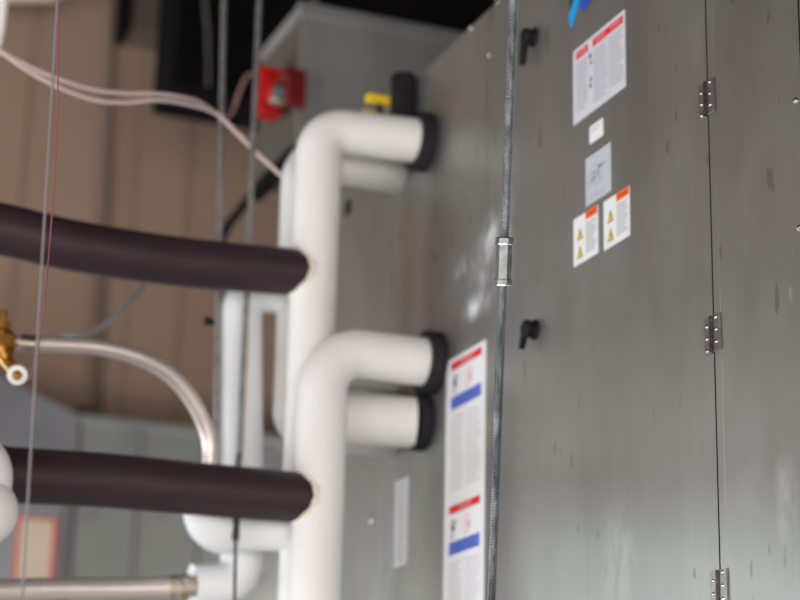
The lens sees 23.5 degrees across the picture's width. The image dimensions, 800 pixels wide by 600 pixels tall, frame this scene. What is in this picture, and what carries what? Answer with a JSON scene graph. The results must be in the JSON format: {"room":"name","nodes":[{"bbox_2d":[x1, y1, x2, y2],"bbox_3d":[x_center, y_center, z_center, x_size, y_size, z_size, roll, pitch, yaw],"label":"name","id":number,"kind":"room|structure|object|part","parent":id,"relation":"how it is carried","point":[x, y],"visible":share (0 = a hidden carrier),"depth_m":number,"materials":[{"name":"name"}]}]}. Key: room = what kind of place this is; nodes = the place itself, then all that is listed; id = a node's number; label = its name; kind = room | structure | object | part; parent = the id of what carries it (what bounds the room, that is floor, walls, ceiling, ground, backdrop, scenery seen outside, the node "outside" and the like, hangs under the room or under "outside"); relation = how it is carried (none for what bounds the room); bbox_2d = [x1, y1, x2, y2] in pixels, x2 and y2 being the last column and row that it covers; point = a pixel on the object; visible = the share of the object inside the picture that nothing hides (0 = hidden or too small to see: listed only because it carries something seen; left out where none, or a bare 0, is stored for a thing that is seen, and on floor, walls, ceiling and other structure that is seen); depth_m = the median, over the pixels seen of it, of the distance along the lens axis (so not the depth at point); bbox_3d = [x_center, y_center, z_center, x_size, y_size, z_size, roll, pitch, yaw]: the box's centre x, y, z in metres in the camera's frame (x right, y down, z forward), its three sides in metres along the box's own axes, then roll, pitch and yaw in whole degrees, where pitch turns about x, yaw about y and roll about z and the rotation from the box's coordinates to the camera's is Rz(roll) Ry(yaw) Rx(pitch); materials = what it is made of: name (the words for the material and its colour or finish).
{"room":"mechanical room","nodes":[
{"label":"mechanical room","id":0,"kind":"room"},
{"bbox_2d":[0,0,280,435],"bbox_3d":[-1.997,0.684,6.154,8.600,5.200,0.200,8,-18,-21],"label":"wall","id":1,"kind":"structure","parent":0,"point":[66,379],"depth_m":6.76,"materials":[{"name":"beige paint"}]},
{"bbox_2d":[4,2,38,377],"bbox_3d":[-1.332,0.745,6.301,0.008,5.200,0.004,8,-18,-21],"label":"trim","id":2,"kind":"structure","parent":1,"relation":"attached to","point":[37,3],"depth_m":6.69,"materials":[{"name":"brown paint"}]},
{"bbox_2d":[77,0,116,415],"bbox_3d":[-1.031,-0.660,6.817,0.096,2.199,0.049,8,-18,-21],"label":"trim","id":3,"kind":"structure","parent":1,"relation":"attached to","point":[95,409],"depth_m":6.73,"materials":[{"name":"brown paint"}]},
{"bbox_2d":[119,49,145,417],"bbox_3d":[-0.962,0.796,6.441,0.008,5.200,0.004,8,-18,-21],"label":"trim","id":4,"kind":"structure","parent":1,"relation":"attached to","point":[144,52],"depth_m":6.79,"materials":[{"name":"brown paint"}]},
{"bbox_2d":[172,120,192,423],"bbox_3d":[-0.787,0.821,6.508,0.010,5.200,0.004,8,-18,-21],"label":"trim","id":5,"kind":"structure","parent":1,"relation":"attached to","point":[191,122],"depth_m":6.77,"materials":[{"name":"brown paint"}]},
{"bbox_3d":[0.027,-3.255,2.267,8.600,0.150,10.700,8,-18,-21],"label":"ceiling","id":6,"kind":"structure","parent":0,"visible":0},
{"bbox_2d":[0,0,7,47],"bbox_3d":[-0.732,-1.499,3.846,0.062,2.317,0.017,8,-18,-21],"label":"cord","id":7,"kind":"object","parent":6,"relation":"hanging from","point":[3,3],"visible":0.98,"depth_m":3.55,"materials":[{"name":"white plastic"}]},
{"bbox_2d":[8,0,55,1],"bbox_3d":[-2.134,-1.535,6.303,2.250,0.877,0.060,8,-18,-21],"label":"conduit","id":8,"kind":"object","parent":6,"relation":"attached to","point":[8,0],"visible":0.77,"depth_m":6.52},
{"bbox_2d":[21,0,58,599],"bbox_3d":[-0.390,-1.210,2.466,0.080,3.662,0.003,8,-18,-21],"label":"hanging wire","id":9,"kind":"object","parent":6,"relation":"hanging from","point":[57,1],"visible":1,"depth_m":2.10,"materials":[{"name":"grey metal"}]},
{"bbox_2d":[29,2,58,379],"bbox_3d":[-0.423,-1.399,2.877,0.015,3.062,0.307,4,-17,-10],"label":"hanging wire","id":10,"kind":"object","parent":6,"relation":"hanging from","point":[58,2],"visible":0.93,"depth_m":2.37,"materials":[{"name":"red"}]},
{"bbox_2d":[114,0,158,50],"bbox_3d":[-0.745,-1.292,7.056,0.536,0.818,0.167,8,-18,-21],"label":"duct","id":11,"kind":"object","parent":6,"relation":"hanging from","point":[136,22],"visible":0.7,"depth_m":6.83,"materials":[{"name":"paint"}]},
{"bbox_2d":[203,0,209,86],"bbox_3d":[-0.567,-1.346,5.669,0.099,1.536,0.009,8,-18,-21],"label":"hanging wire","id":12,"kind":"object","parent":6,"relation":"hanging from","point":[205,1],"visible":1,"depth_m":5.49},
{"bbox_2d":[213,0,226,450],"bbox_3d":[-0.349,-1.076,3.916,0.114,3.070,0.012,8,-18,-21],"label":"rod","id":13,"kind":"object","parent":6,"relation":"hanging from","point":[219,232],"visible":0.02,"depth_m":3.65,"materials":[{"name":"grey metal"}]},
{"bbox_2d":[232,0,261,599],"bbox_3d":[-0.255,-0.992,3.783,0.024,3.303,0.094,4,-17,-10],"label":"rod","id":14,"kind":"object","parent":6,"relation":"hanging from","point":[252,159],"visible":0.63,"depth_m":3.55,"materials":[{"name":"grey metal"}]},
{"bbox_2d":[0,202,313,297],"bbox_3d":[-2.377,-0.364,2.696,4.757,0.166,0.095,8,-18,-21],"label":"insulated pipe","id":15,"kind":"object","parent":14,"relation":"hanging from","point":[78,246],"visible":0.99,"depth_m":3.39,"materials":[{"name":"plastic"}]},
{"bbox_3d":[-0.284,0.435,3.305,0.019,0.293,0.012,8,-18,-21],"label":"rod","id":16,"kind":"part","parent":14,"relation":"part of","materials":[{"name":"grey metal"}]},
{"bbox_3d":[-0.259,-1.142,3.870,0.024,2.966,0.012,8,-18,-21],"label":"rod","id":17,"kind":"part","parent":14,"relation":"part of","materials":[{"name":"grey metal"}]},
{"bbox_2d":[152,0,498,131],"bbox_3d":[0.711,-1.082,6.663,3.079,1.402,0.250,8,-18,-21],"label":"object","id":18,"kind":"object","parent":6,"relation":"hanging from","point":[181,50],"visible":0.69,"depth_m":5.95,"materials":[{"name":"black"}]},
{"bbox_2d":[254,0,463,201],"bbox_3d":[0.413,-1.190,5.163,1.514,2.087,0.331,8,-18,-21],"label":"duct","id":19,"kind":"object","parent":6,"relation":"hanging from","point":[346,56],"visible":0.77,"depth_m":4.59,"materials":[{"name":"grey metal"}]},
{"bbox_2d":[222,194,247,291],"bbox_3d":[-0.336,1.141,4.404,0.290,3.339,0.145,-7,-19,25],"label":"cable","id":20,"kind":"object","parent":19,"relation":"hanging from","point":[241,207],"visible":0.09,"depth_m":4.82,"materials":[{"name":"plastic"}]},
{"bbox_2d":[257,66,305,121],"bbox_3d":[-0.282,-0.491,4.514,0.073,0.144,0.193,8,-18,-21],"label":"alarm box","id":21,"kind":"object","parent":19,"relation":"attached to","point":[279,89],"visible":0.97,"depth_m":4.48,"materials":[{"name":"plastic"}]},
{"bbox_2d":[0,47,252,118],"bbox_3d":[-0.419,-0.479,3.911,0.248,0.553,1.392,-3,-18,15],"label":"clear tube","id":22,"kind":"object","parent":21,"relation":"attached to","point":[31,67],"visible":0.85,"depth_m":3.42,"materials":[{"name":"pink"}]},
{"bbox_3d":[-0.264,-0.478,4.463,0.056,0.034,0.034,8,-18,-21],"label":"knob","id":23,"kind":"part","parent":21,"relation":"part of","materials":[{"name":"grey plastic"}]},
{"bbox_3d":[0.460,-0.429,4.778,1.500,0.365,0.008,8,-18,-21],"label":"panel","id":24,"kind":"part","parent":19,"relation":"part of","materials":[{"name":"grey metal"}]},
{"bbox_2d":[486,0,518,599],"bbox_3d":[0.170,-1.101,2.415,0.024,3.879,1.207,2,-17,-3],"label":"conduit","id":25,"kind":"object","parent":6,"relation":"hanging from","point":[504,243],"visible":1,"depth_m":2.41,"materials":[{"name":"metal"}]},
{"bbox_3d":[-0.095,1.860,0.703,8.600,0.150,10.700,8,-18,-21],"label":"floor","id":26,"kind":"structure","parent":0,"visible":0},
{"bbox_2d":[0,375,78,578],"bbox_3d":[-1.437,1.636,5.833,0.700,3.218,0.249,8,-18,-21],"label":"duct","id":27,"kind":"object","parent":26,"relation":"on","point":[56,426],"visible":0.71,"depth_m":6.13,"materials":[{"name":"grey metal"}]},
{"bbox_2d":[40,282,145,336],"bbox_3d":[-1.072,0.112,5.065,0.173,0.677,2.692,8,-18,-21],"label":"cable","id":28,"kind":"object","parent":27,"relation":"attached to","point":[137,293],"visible":0.53,"depth_m":3.79,"materials":[{"name":"grey plastic"}]},
{"bbox_2d":[0,573,196,599],"bbox_3d":[-1.281,1.291,2.708,2.006,1.998,0.064,10,-19,-25],"label":"pipe","id":29,"kind":"object","parent":26,"relation":"on","point":[183,586],"visible":1,"depth_m":3.34,"materials":[{"name":"metal"}]},
{"bbox_2d":[68,414,283,599],"bbox_3d":[-0.228,1.935,6.264,1.918,2.953,0.230,8,-18,-21],"label":"equipment cabinet","id":30,"kind":"object","parent":26,"relation":"on","point":[105,542],"visible":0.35,"depth_m":6.26,"materials":[{"name":"grey metal"}]},
{"bbox_2d":[277,110,438,599],"bbox_3d":[-0.097,1.028,3.224,0.263,2.915,0.122,5,-17,-13],"label":"insulated pipe","id":31,"kind":"object","parent":26,"relation":"on","point":[372,419],"visible":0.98,"depth_m":3.51,"materials":[{"name":"white plastic"}]},
{"bbox_2d":[183,514,291,553],"bbox_3d":[-0.270,0.375,3.373,0.226,0.146,0.088,8,-18,-21],"label":"insulated pipe","id":32,"kind":"object","parent":31,"relation":"attached to","point":[214,534],"visible":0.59,"depth_m":3.33,"materials":[{"name":"white plastic"}]},
{"bbox_2d":[272,147,407,457],"bbox_3d":[-0.119,-0.021,3.672,0.240,0.629,0.128,8,-18,-21],"label":"insulated pipe","id":33,"kind":"object","parent":31,"relation":"attached to","point":[388,176],"visible":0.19,"depth_m":3.65,"materials":[{"name":"white plastic"}]},
{"bbox_2d":[0,48,282,176],"bbox_3d":[-0.472,-0.354,3.432,0.047,0.100,0.692,-14,-23,41],"label":"clear tube","id":34,"kind":"object","parent":33,"relation":"attached to","point":[3,53],"visible":0.97,"depth_m":3.41,"materials":[{"name":"pink"}]},
{"bbox_2d":[187,291,284,599],"bbox_3d":[-0.282,0.252,3.546,0.186,0.639,0.088,6,-18,-14],"label":"insulated pipe","id":35,"kind":"object","parent":33,"relation":"attached to","point":[214,581],"visible":0.7,"depth_m":3.53,"materials":[{"name":"white plastic"}]},
{"bbox_2d":[204,317,214,325],"bbox_3d":[-0.340,0.043,3.622,0.053,0.018,0.018,8,-18,-21],"label":"bolt","id":36,"kind":"object","parent":35,"relation":"attached to","point":[207,321],"visible":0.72,"depth_m":3.61,"materials":[{"name":"black metal"}]},
{"bbox_2d":[362,93,389,113],"bbox_3d":[-0.042,-0.355,3.755,0.066,0.092,0.020,8,-18,-21],"label":"valve","id":37,"kind":"object","parent":33,"relation":"on","point":[378,100],"visible":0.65,"depth_m":3.76,"materials":[{"name":"yellow plastic"}]},
{"bbox_3d":[-0.038,-0.391,3.767,0.060,0.018,0.020,8,-18,-21],"label":"lever","id":38,"kind":"part","parent":37,"relation":"part of","materials":[{"name":"yellow plastic"}]},
{"bbox_2d":[390,71,415,116],"bbox_3d":[0.005,-0.373,3.753,0.050,0.138,0.050,8,-18,-21],"label":"foam sleeve","id":39,"kind":"object","parent":31,"relation":"attached to","point":[403,83],"visible":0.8,"depth_m":3.74,"materials":[{"name":"black rubber"}]},
{"bbox_2d":[289,329,448,599],"bbox_3d":[-0.081,1.222,3.088,0.260,2.466,0.115,8,-18,-21],"label":"insulated pipe","id":40,"kind":"object","parent":26,"relation":"on","point":[421,362],"visible":1,"depth_m":3.33,"materials":[{"name":"white plastic"}]},
{"bbox_2d":[3,446,317,524],"bbox_3d":[-2.356,0.029,2.485,4.746,0.124,0.096,8,-18,-21],"label":"insulated pipe","id":41,"kind":"object","parent":40,"relation":"attached to","point":[58,477],"visible":0.98,"depth_m":3.19,"materials":[{"name":"plastic"}]},
{"bbox_2d":[336,0,799,599],"bbox_3d":[1.415,0.823,2.617,2.123,3.021,3.330,8,-18,-21],"label":"air handling unit","id":42,"kind":"object","parent":26,"relation":"on","point":[650,450],"visible":1,"depth_m":2.91,"materials":[{"name":"grey metal"}]},
{"bbox_3d":[-0.099,1.008,3.604,0.014,2.856,0.344,8,-18,-21],"label":"panel","id":43,"kind":"part","parent":42,"relation":"part of","materials":[{"name":"grey metal"}]},
{"bbox_3d":[0.050,0.903,3.250,0.014,2.856,0.449,8,-18,-21],"label":"coil panel","id":44,"kind":"part","parent":42,"relation":"part of","materials":[{"name":"grey metal"}]},
{"bbox_3d":[0.200,0.056,3.097,0.009,0.045,0.028,8,-18,-21],"label":"lever","id":45,"kind":"part","parent":42,"relation":"part of","materials":[{"name":"black plastic"}]},
{"bbox_3d":[0.210,-0.428,3.250,0.009,0.064,0.028,8,-18,-21],"label":"lever","id":46,"kind":"part","parent":42,"relation":"part of","materials":[{"name":"black plastic"}]},
{"bbox_3d":[0.272,0.747,2.721,0.014,2.856,0.740,8,-18,-21],"label":"access door","id":47,"kind":"part","parent":42,"relation":"part of","materials":[{"name":"grey metal"}]},
{"bbox_3d":[0.454,0.619,2.289,0.014,2.856,0.224,8,-18,-21],"label":"panel","id":48,"kind":"part","parent":42,"relation":"part of","materials":[{"name":"grey metal"}]},
{"bbox_3d":[-3.928,-1.241,0.009,0.200,5.200,10.300,8,-18,-21],"label":"wall","id":49,"kind":"structure","parent":0,"visible":0},
{"bbox_2d":[0,443,18,541],"bbox_3d":[-2.553,0.022,2.248,4.232,0.186,0.112,8,-18,-21],"label":"insulated pipe","id":50,"kind":"object","parent":49,"relation":"attached to","point":[9,511],"visible":1,"depth_m":2.95,"materials":[{"name":"white plastic"}]},
{"bbox_2d":[0,309,27,384],"bbox_3d":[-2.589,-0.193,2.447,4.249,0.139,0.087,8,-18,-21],"label":"valve","id":51,"kind":"object","parent":49,"relation":"attached to","point":[17,374],"visible":1,"depth_m":3.19,"materials":[{"name":"gold metal"}]},
{"bbox_3d":[-0.664,0.044,3.216,0.032,0.055,0.032,8,-18,-21],"label":"valve stem","id":52,"kind":"part","parent":51,"relation":"part of","materials":[{"name":"gold metal"}]},
{"bbox_3d":[-0.649,0.100,3.182,0.041,0.073,0.073,11,-20,-29],"label":"drain leg","id":53,"kind":"part","parent":51,"relation":"part of","materials":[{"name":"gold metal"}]},
{"bbox_2d":[15,334,217,463],"bbox_3d":[-0.476,0.195,3.282,0.398,0.244,0.054,12,-20,-32],"label":"hose","id":54,"kind":"object","parent":51,"relation":"attached to","point":[143,359],"visible":0.84,"depth_m":3.31,"materials":[{"name":"plastic"}]}
]}

